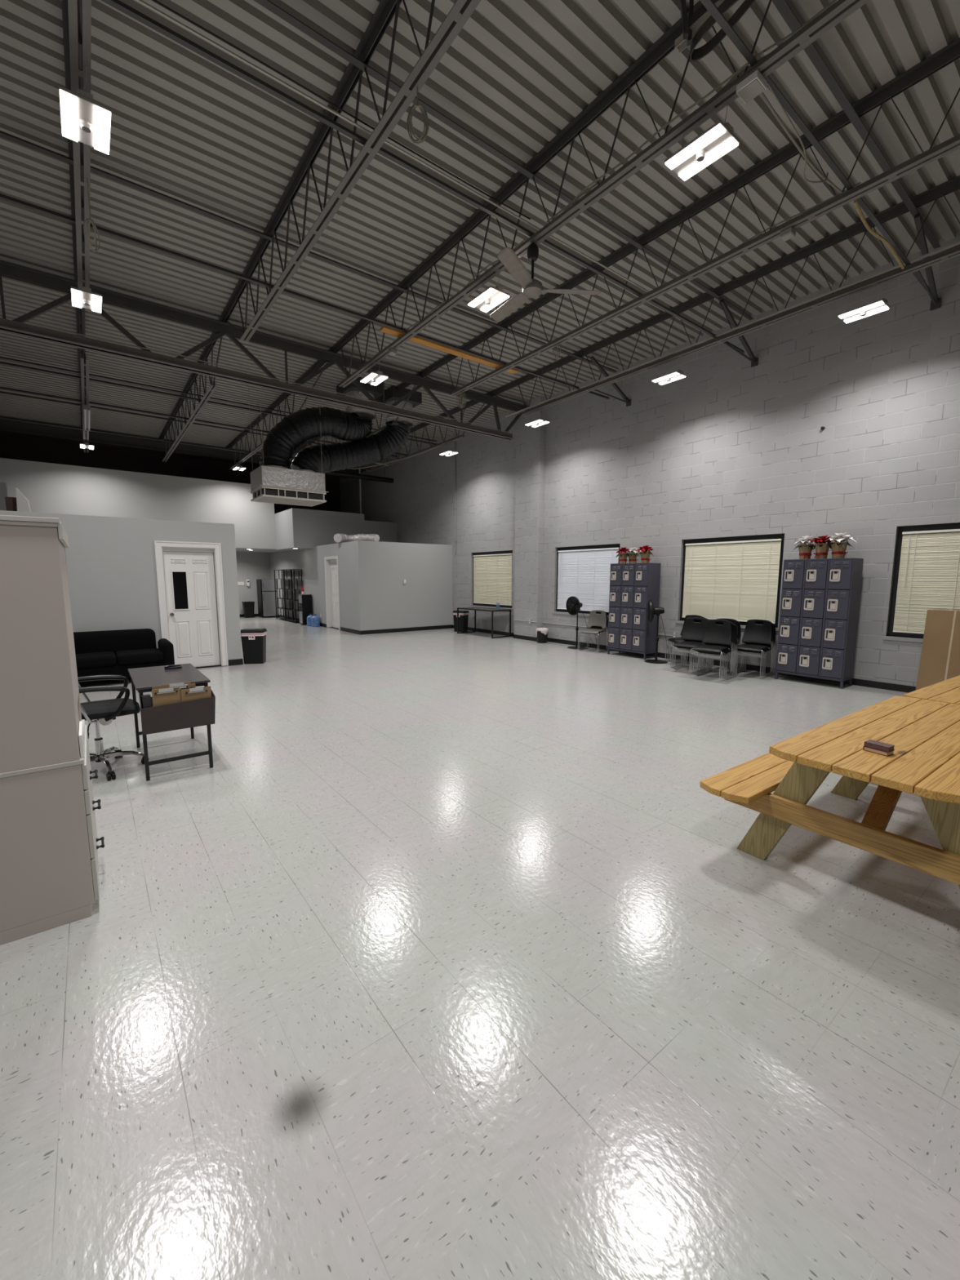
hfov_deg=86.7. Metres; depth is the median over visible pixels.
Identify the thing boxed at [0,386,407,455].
bar
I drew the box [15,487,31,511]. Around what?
leaning board
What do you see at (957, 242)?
conduit
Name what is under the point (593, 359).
brace
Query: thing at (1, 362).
bar
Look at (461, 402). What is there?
cable coil
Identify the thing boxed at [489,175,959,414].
joist
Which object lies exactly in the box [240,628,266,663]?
trash can
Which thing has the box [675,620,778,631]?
sill
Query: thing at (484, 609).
side table
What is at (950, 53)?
joist
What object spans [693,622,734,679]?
chair
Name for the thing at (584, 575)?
window blind
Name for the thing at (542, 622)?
conduit
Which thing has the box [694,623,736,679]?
chair
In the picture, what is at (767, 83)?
cable
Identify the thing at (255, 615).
baseboard
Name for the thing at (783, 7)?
bar
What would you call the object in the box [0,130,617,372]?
bar
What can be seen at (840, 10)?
joist
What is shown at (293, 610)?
shelf unit
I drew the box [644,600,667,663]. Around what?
pedestal fan
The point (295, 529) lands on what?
wall
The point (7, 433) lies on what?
beam
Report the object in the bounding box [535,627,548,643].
wastebasket
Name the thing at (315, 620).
water jug
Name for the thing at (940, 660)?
carton
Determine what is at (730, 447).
wall
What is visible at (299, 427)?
flexible duct
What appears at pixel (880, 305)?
lamp
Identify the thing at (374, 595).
wall
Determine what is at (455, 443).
conduit
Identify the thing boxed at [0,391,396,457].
bar
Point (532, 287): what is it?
ceiling fan
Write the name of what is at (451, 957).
floor
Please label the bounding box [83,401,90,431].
fixture
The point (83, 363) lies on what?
joist
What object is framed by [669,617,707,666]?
chair
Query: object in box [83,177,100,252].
cable coil
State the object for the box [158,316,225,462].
joist
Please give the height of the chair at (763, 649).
0.871 m
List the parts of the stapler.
arm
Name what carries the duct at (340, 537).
on the ceiling
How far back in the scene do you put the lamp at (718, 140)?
3.94 m
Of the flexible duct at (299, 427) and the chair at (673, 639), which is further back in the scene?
the flexible duct at (299, 427)
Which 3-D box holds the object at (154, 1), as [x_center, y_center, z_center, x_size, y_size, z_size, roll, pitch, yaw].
[-1.633,-4.197,3.673,5.451,0.049,0.052,-5,9,-37]
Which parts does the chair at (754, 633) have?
leg frame, seat, backrest, leg frame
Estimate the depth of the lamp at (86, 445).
13.48 m
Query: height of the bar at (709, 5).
0.040 m
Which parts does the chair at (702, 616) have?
leg frame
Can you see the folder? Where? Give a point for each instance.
(146, 699)
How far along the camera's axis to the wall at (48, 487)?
15.50 m
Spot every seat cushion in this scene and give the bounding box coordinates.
[75,651,116,668]
[115,648,164,665]
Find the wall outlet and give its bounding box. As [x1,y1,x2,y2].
[672,631,676,637]
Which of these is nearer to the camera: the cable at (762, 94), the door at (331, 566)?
the cable at (762, 94)
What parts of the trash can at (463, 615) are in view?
lid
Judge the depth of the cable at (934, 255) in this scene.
6.53 m
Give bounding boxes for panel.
[0,481,8,511]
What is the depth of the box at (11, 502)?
7.82 m
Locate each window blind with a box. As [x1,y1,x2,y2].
[473,553,512,605]
[556,547,619,612]
[682,538,782,623]
[893,528,959,634]
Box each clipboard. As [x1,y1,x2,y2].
[151,685,161,689]
[151,687,180,706]
[161,681,191,702]
[179,683,195,688]
[181,685,211,702]
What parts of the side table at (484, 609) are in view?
leg, leg, frame, leg, leg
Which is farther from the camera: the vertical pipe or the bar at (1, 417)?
the vertical pipe
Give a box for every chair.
[77,675,144,780]
[577,609,607,651]
[578,611,608,652]
[665,614,702,664]
[667,616,704,665]
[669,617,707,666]
[670,617,707,671]
[671,617,709,666]
[671,619,710,671]
[672,620,711,671]
[674,621,712,673]
[689,619,732,677]
[691,621,733,678]
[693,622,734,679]
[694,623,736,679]
[695,624,737,679]
[697,617,738,671]
[699,620,739,672]
[702,621,741,673]
[729,619,772,675]
[731,621,773,676]
[733,622,774,676]
[734,622,776,677]
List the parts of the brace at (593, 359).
wall plate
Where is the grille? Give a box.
[249,484,328,506]
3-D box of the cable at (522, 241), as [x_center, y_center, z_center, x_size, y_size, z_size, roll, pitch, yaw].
[-0.948,-4.591,7.419,0.066,0.045,4.753,-5,9,-37]
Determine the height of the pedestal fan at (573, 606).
1.195 m
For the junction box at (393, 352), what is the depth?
7.99 m
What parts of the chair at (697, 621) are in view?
leg frame, leg frame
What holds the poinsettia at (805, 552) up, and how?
on the locker at (820, 603)
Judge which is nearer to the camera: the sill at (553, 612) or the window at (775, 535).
the window at (775, 535)
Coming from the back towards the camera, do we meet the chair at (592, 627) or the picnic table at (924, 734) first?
the chair at (592, 627)
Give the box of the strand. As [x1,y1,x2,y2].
[853,200,904,269]
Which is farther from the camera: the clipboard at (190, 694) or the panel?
the panel
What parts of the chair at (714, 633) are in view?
leg frame, cross rod, seat, backrest, leg frame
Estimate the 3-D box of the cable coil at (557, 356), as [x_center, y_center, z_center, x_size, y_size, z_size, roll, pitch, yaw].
[1.188,-4.445,7.846,0.085,0.267,0.163,-3,8,-20]
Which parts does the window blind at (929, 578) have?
rail, head rail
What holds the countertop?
on the tall cabinet
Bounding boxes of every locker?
[607,563,661,659]
[774,557,863,688]
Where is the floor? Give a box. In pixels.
[0,616,959,1279]
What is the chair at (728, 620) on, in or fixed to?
on the chair at (730, 621)
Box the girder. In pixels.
[0,260,528,440]
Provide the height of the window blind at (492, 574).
1.419 m
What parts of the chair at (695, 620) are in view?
leg frame, leg frame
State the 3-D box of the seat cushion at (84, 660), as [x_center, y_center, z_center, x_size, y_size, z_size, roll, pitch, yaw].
[-5.833,0.299,7.633,0.595,0.155,0.620,-5,9,-37]
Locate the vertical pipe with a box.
[359,468,361,513]
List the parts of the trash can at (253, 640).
lid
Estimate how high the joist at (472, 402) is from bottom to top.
0.780 m
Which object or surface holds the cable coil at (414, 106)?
hanging from the joist at (461, 11)
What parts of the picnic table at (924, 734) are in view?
leg, leg, leg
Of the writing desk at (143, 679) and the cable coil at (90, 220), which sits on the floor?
the writing desk at (143, 679)
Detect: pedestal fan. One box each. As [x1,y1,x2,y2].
[565,595,585,648]
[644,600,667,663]
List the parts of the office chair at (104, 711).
height lever, armrest, armrest, tension knob, seat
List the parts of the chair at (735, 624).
leg frame, seat, leg frame, backrest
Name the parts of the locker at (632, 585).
latch plate, latch plate, latch plate, latch plate, door, door, door, door, latch plate, latch plate, latch plate, latch plate, door, door, door, door, latch plate, latch plate, latch plate, latch plate, door, door, door, door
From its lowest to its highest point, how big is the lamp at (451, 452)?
0.303 m
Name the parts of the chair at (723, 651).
leg frame, seat, backrest, leg frame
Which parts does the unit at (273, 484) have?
hanging rod, hanging rod, panel, hanging rod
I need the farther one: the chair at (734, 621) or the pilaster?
the pilaster
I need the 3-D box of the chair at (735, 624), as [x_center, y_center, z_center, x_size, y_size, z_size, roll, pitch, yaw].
[3.909,0.167,8.346,0.499,0.871,0.482,-7,10,-43]
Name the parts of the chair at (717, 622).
leg frame, seat, backrest, leg frame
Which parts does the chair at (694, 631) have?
leg frame, seat, backrest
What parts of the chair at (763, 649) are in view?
leg frame, seat, backrest, leg frame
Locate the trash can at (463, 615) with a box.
[452,610,469,631]
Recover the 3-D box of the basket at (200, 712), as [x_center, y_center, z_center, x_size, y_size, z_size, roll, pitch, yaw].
[-2.436,0.581,4.123,0.522,0.283,0.080,-5,9,-37]
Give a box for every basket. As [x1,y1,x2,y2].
[139,689,215,734]
[536,631,547,643]
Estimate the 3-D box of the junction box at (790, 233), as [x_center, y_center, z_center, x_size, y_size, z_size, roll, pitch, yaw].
[3.180,-4.188,5.252,0.110,0.055,0.110,-5,9,-37]
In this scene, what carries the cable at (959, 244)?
on the joist at (946, 188)
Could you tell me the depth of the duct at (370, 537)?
15.06 m
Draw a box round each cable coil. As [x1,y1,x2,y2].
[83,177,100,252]
[406,86,428,144]
[456,391,466,408]
[553,342,560,360]
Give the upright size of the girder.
0.845 m
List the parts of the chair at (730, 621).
leg frame, backrest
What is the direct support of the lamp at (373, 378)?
hanging from the joist at (840, 10)
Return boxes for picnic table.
[699,696,959,888]
[903,675,959,704]
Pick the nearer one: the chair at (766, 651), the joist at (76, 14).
the joist at (76, 14)
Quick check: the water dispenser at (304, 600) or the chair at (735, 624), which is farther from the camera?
the water dispenser at (304, 600)
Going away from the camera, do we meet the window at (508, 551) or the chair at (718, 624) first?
the chair at (718, 624)
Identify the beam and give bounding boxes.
[0,415,365,473]
[0,430,325,474]
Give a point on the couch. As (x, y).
(106, 652)
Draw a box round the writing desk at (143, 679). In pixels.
[128,663,213,781]
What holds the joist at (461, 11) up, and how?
on the girder
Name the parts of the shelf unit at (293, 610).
post, post, post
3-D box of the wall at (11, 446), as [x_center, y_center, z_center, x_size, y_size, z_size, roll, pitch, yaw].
[-10.942,-3.818,19.382,11.750,6.030,0.200,-5,9,-37]
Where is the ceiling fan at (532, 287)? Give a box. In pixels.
[489,242,601,322]
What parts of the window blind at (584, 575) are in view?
head rail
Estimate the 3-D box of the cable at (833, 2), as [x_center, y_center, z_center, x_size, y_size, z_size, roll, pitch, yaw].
[1.660,-4.166,4.021,0.066,0.044,3.142,-5,9,-37]
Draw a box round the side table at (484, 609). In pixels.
[457,606,511,638]
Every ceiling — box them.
[0,0,959,466]
[235,547,286,552]
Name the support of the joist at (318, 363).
attached to the roof beam at (9, 425)
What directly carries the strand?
attached to the joist at (946, 188)
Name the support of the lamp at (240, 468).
hanging from the joist at (318, 363)
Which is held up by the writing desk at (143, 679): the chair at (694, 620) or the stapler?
the stapler
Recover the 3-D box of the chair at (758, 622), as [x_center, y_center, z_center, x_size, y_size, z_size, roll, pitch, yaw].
[4.596,0.132,8.493,0.499,0.871,0.482,-6,9,-41]
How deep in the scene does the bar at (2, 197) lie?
6.24 m
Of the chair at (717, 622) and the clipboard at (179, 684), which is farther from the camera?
the chair at (717, 622)
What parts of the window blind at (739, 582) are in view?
rail, head rail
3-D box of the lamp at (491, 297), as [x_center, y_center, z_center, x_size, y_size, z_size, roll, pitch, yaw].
[0.101,-4.178,6.077,0.290,0.303,0.460,-5,9,-37]
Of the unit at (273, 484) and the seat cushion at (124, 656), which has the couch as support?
the seat cushion at (124, 656)
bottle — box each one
[301,585,304,594]
[496,599,499,608]
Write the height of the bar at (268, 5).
0.035 m
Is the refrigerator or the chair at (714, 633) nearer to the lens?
the chair at (714, 633)
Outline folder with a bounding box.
[142,693,151,708]
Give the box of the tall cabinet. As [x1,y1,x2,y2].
[0,515,104,945]
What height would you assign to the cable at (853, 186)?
0.041 m
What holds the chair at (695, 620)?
on the chair at (697, 621)
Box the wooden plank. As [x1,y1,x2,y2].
[379,325,518,373]
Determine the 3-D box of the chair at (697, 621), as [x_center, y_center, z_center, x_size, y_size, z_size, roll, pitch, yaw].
[3.769,0.097,8.915,0.482,0.871,0.499,7,10,44]
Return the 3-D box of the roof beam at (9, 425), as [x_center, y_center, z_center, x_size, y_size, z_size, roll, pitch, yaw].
[-9.237,-6.282,16.837,11.750,0.350,0.180,-5,9,-37]
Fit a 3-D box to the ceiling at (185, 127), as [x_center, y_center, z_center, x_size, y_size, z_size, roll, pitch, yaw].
[-1.735,-5.283,7.158,12.250,0.066,24.820,-5,9,-37]
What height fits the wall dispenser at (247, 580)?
0.270 m
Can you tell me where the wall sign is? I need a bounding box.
[237,582,244,585]
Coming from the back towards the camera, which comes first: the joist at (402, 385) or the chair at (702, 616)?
the joist at (402, 385)
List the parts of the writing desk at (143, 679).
leg, leg, frame, leg, leg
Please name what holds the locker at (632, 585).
on the floor
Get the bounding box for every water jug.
[306,613,313,626]
[311,613,319,626]
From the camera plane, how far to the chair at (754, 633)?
8.47 m
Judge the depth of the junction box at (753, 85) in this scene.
3.66 m
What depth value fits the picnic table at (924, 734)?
2.66 m
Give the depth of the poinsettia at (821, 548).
7.59 m
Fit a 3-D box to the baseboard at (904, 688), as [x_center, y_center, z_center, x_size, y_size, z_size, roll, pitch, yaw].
[0.786,0.153,11.535,3.162,0.110,27.200,-5,9,-37]
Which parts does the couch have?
backrest, armrest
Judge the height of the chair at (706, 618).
0.871 m
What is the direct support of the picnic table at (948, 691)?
on the floor
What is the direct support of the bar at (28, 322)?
on the girder
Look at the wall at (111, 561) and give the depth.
8.25 m
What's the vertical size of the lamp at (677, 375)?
0.303 m
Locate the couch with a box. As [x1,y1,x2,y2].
[73,628,174,682]
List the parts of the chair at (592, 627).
backrest, leg frame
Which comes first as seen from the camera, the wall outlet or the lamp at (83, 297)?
the lamp at (83, 297)
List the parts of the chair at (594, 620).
leg frame, seat, backrest, leg frame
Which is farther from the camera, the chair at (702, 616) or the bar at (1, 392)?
the bar at (1, 392)
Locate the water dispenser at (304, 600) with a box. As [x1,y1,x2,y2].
[298,594,312,624]
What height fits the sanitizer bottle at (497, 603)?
0.272 m
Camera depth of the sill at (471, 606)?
14.70 m
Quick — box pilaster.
[514,395,546,637]
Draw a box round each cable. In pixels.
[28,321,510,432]
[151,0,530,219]
[351,440,449,469]
[365,239,524,363]
[518,254,934,413]
[546,0,837,222]
[547,244,959,401]
[565,49,764,209]
[674,0,755,61]
[713,53,768,96]
[737,182,861,246]
[760,92,842,193]
[766,82,828,182]
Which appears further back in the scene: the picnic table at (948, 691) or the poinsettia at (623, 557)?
the poinsettia at (623, 557)
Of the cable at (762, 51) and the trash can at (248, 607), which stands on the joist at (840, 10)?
the cable at (762, 51)
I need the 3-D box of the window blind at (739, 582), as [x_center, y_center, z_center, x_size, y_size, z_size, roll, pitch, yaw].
[4.479,-1.062,9.206,0.056,1.419,1.715,-5,9,-37]
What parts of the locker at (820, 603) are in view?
latch plate, latch plate, latch plate, door, latch plate, door, door, door, latch plate, latch plate, latch plate, door, latch plate, door, door, door, latch plate, latch plate, door, latch plate, latch plate, door, door, door, leg, leg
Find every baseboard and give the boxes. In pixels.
[228,657,243,666]
[239,613,257,617]
[276,614,915,693]
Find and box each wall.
[0,433,340,614]
[0,457,275,549]
[0,510,241,666]
[268,540,453,631]
[274,507,397,550]
[339,230,959,686]
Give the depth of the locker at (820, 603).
7.62 m
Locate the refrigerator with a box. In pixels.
[256,579,277,617]
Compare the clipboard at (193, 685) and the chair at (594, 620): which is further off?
the chair at (594, 620)
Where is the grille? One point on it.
(274, 494)
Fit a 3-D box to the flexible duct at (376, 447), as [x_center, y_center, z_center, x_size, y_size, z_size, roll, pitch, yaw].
[-2.944,-4.364,11.746,2.840,1.571,0.843,-5,9,-37]
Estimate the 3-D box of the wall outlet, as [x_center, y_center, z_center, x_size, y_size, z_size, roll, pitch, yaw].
[3.850,-0.098,10.059,0.038,0.116,0.072,-5,9,-37]
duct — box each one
[259,406,373,469]
[290,420,410,473]
[333,533,354,542]
[336,377,422,427]
[353,533,379,541]
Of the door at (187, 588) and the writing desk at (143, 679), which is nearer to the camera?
the writing desk at (143, 679)
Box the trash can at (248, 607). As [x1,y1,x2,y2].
[241,601,254,617]
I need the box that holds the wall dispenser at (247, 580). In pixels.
[246,579,249,586]
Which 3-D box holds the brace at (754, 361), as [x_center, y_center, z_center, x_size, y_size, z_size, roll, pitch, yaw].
[4.132,-4.877,8.119,1.232,0.663,0.100,-5,9,-38]
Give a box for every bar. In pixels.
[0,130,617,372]
[0,193,609,399]
[0,355,436,441]
[0,360,437,444]
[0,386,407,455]
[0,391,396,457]
[0,416,369,469]
[101,0,744,353]
[253,0,753,319]
[699,0,930,290]
[771,0,940,248]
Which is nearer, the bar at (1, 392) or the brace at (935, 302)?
the brace at (935, 302)
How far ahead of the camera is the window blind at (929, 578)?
7.03 m
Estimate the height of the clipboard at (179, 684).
0.365 m
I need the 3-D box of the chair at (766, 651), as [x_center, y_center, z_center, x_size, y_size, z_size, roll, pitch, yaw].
[4.642,0.145,8.536,0.499,0.871,0.482,-6,9,-41]
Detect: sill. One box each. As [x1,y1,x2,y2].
[470,604,512,610]
[552,611,608,617]
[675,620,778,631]
[882,635,923,642]
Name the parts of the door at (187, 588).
glass, glass frame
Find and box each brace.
[590,355,631,406]
[719,299,758,367]
[914,213,941,311]
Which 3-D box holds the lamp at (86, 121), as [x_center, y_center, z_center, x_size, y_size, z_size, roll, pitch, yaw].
[-2.885,-3.890,3.710,0.290,0.303,0.460,-5,9,-37]
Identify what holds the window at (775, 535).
in the wall at (730, 447)
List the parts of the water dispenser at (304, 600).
panel, panel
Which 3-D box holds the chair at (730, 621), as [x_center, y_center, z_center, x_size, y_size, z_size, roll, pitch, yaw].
[4.252,0.098,8.909,0.499,0.871,0.482,-6,9,-41]
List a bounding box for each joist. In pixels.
[61,0,91,288]
[74,275,88,453]
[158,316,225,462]
[220,0,480,342]
[225,347,333,470]
[291,372,421,460]
[331,0,870,387]
[340,391,490,482]
[419,37,959,395]
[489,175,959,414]
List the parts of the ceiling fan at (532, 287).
blade, blade, blade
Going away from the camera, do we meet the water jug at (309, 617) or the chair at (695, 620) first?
the chair at (695, 620)
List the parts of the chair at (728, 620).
leg frame, backrest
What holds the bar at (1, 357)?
attached to the joist at (208, 348)
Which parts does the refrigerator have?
door, door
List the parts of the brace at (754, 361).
wall plate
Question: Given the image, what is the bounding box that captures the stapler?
[164,664,182,669]
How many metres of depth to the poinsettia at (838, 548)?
7.42 m
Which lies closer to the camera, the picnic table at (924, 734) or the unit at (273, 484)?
the picnic table at (924, 734)
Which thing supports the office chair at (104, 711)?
on the floor
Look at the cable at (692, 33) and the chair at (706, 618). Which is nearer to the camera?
the cable at (692, 33)
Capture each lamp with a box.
[58,66,111,155]
[71,274,102,313]
[80,440,93,449]
[232,465,245,471]
[360,361,387,386]
[440,444,457,456]
[467,271,510,312]
[524,417,549,427]
[651,358,686,385]
[664,102,739,181]
[837,282,889,323]
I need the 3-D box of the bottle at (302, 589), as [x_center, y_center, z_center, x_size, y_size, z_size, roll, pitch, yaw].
[-5.998,-1.699,17.214,0.086,0.292,0.086,-5,9,-37]
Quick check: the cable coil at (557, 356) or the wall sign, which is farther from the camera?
the wall sign
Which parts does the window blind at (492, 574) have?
rail, head rail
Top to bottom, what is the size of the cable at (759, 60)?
0.035 m
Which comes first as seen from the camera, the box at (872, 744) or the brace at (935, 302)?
the box at (872, 744)
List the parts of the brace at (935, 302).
wall plate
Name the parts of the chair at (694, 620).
leg frame, backrest, leg frame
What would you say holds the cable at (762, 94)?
hanging from the joist at (840, 10)
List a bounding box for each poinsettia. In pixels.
[615,547,630,563]
[626,546,640,563]
[635,545,654,563]
[792,535,819,559]
[809,535,832,559]
[825,532,856,558]
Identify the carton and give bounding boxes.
[915,608,959,689]
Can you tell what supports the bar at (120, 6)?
attached to the joist at (840, 10)
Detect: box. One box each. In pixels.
[4,496,17,511]
[388,348,396,355]
[736,69,767,103]
[779,226,795,241]
[862,746,894,756]
[863,739,894,751]
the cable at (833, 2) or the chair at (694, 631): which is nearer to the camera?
the cable at (833, 2)
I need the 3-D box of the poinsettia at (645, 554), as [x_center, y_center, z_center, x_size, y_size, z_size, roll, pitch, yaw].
[3.286,-1.699,10.103,0.361,0.346,0.381,-5,9,-36]
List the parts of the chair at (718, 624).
leg frame, seat, backrest, leg frame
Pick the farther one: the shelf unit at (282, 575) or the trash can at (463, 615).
the shelf unit at (282, 575)
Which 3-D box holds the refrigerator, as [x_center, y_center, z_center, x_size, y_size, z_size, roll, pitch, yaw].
[-8.569,-1.694,20.494,0.590,1.490,0.688,-5,9,-37]
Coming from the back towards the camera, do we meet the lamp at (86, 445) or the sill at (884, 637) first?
the lamp at (86, 445)
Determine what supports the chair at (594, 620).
on the chair at (592, 627)
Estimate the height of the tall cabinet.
1.872 m
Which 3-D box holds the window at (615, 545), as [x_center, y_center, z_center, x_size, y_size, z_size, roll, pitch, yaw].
[2.510,-1.403,11.863,0.060,1.565,1.930,-5,9,-37]
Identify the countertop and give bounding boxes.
[0,719,84,777]
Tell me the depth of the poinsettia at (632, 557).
10.39 m
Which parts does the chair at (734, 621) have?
backrest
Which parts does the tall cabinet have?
crown trim, panel, hutch door, hutch door, drawer, drawer, drawer, drawer handle, drawer, drawer handle, drawer handle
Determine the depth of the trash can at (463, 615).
15.13 m
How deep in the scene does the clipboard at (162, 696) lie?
4.04 m
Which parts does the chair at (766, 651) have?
leg frame, seat, backrest, leg frame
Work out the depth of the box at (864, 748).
2.50 m
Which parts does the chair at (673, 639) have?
leg frame, seat, backrest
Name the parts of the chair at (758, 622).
leg frame, seat, backrest, leg frame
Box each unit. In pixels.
[247,355,328,506]
[274,569,293,621]
[283,568,302,623]
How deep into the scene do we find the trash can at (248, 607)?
20.20 m
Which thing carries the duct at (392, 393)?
attached to the ceiling at (185, 127)
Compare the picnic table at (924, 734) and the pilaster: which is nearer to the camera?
the picnic table at (924, 734)
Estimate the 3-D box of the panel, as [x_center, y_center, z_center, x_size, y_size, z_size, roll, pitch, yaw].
[-8.521,-2.396,8.803,0.530,0.690,0.100,-5,9,-37]
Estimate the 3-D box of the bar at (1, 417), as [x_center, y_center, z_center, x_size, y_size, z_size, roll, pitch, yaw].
[-7.892,-5.436,14.172,10.550,0.040,0.040,-5,9,-37]
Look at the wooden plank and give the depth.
8.19 m
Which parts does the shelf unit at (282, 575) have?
post, post, post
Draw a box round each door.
[154,540,227,667]
[324,555,340,630]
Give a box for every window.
[473,550,512,608]
[555,543,620,614]
[680,533,784,627]
[887,522,959,638]
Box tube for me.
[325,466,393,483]
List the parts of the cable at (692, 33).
rail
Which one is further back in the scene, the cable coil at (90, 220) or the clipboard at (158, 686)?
the cable coil at (90, 220)
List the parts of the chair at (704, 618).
leg frame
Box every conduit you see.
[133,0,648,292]
[453,434,457,551]
[505,240,959,417]
[542,622,608,629]
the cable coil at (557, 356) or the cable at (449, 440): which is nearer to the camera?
the cable coil at (557, 356)
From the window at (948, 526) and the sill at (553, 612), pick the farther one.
the sill at (553, 612)
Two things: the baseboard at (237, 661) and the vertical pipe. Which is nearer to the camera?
the baseboard at (237, 661)
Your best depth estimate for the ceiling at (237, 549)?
19.16 m
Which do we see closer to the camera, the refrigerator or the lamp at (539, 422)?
the lamp at (539, 422)

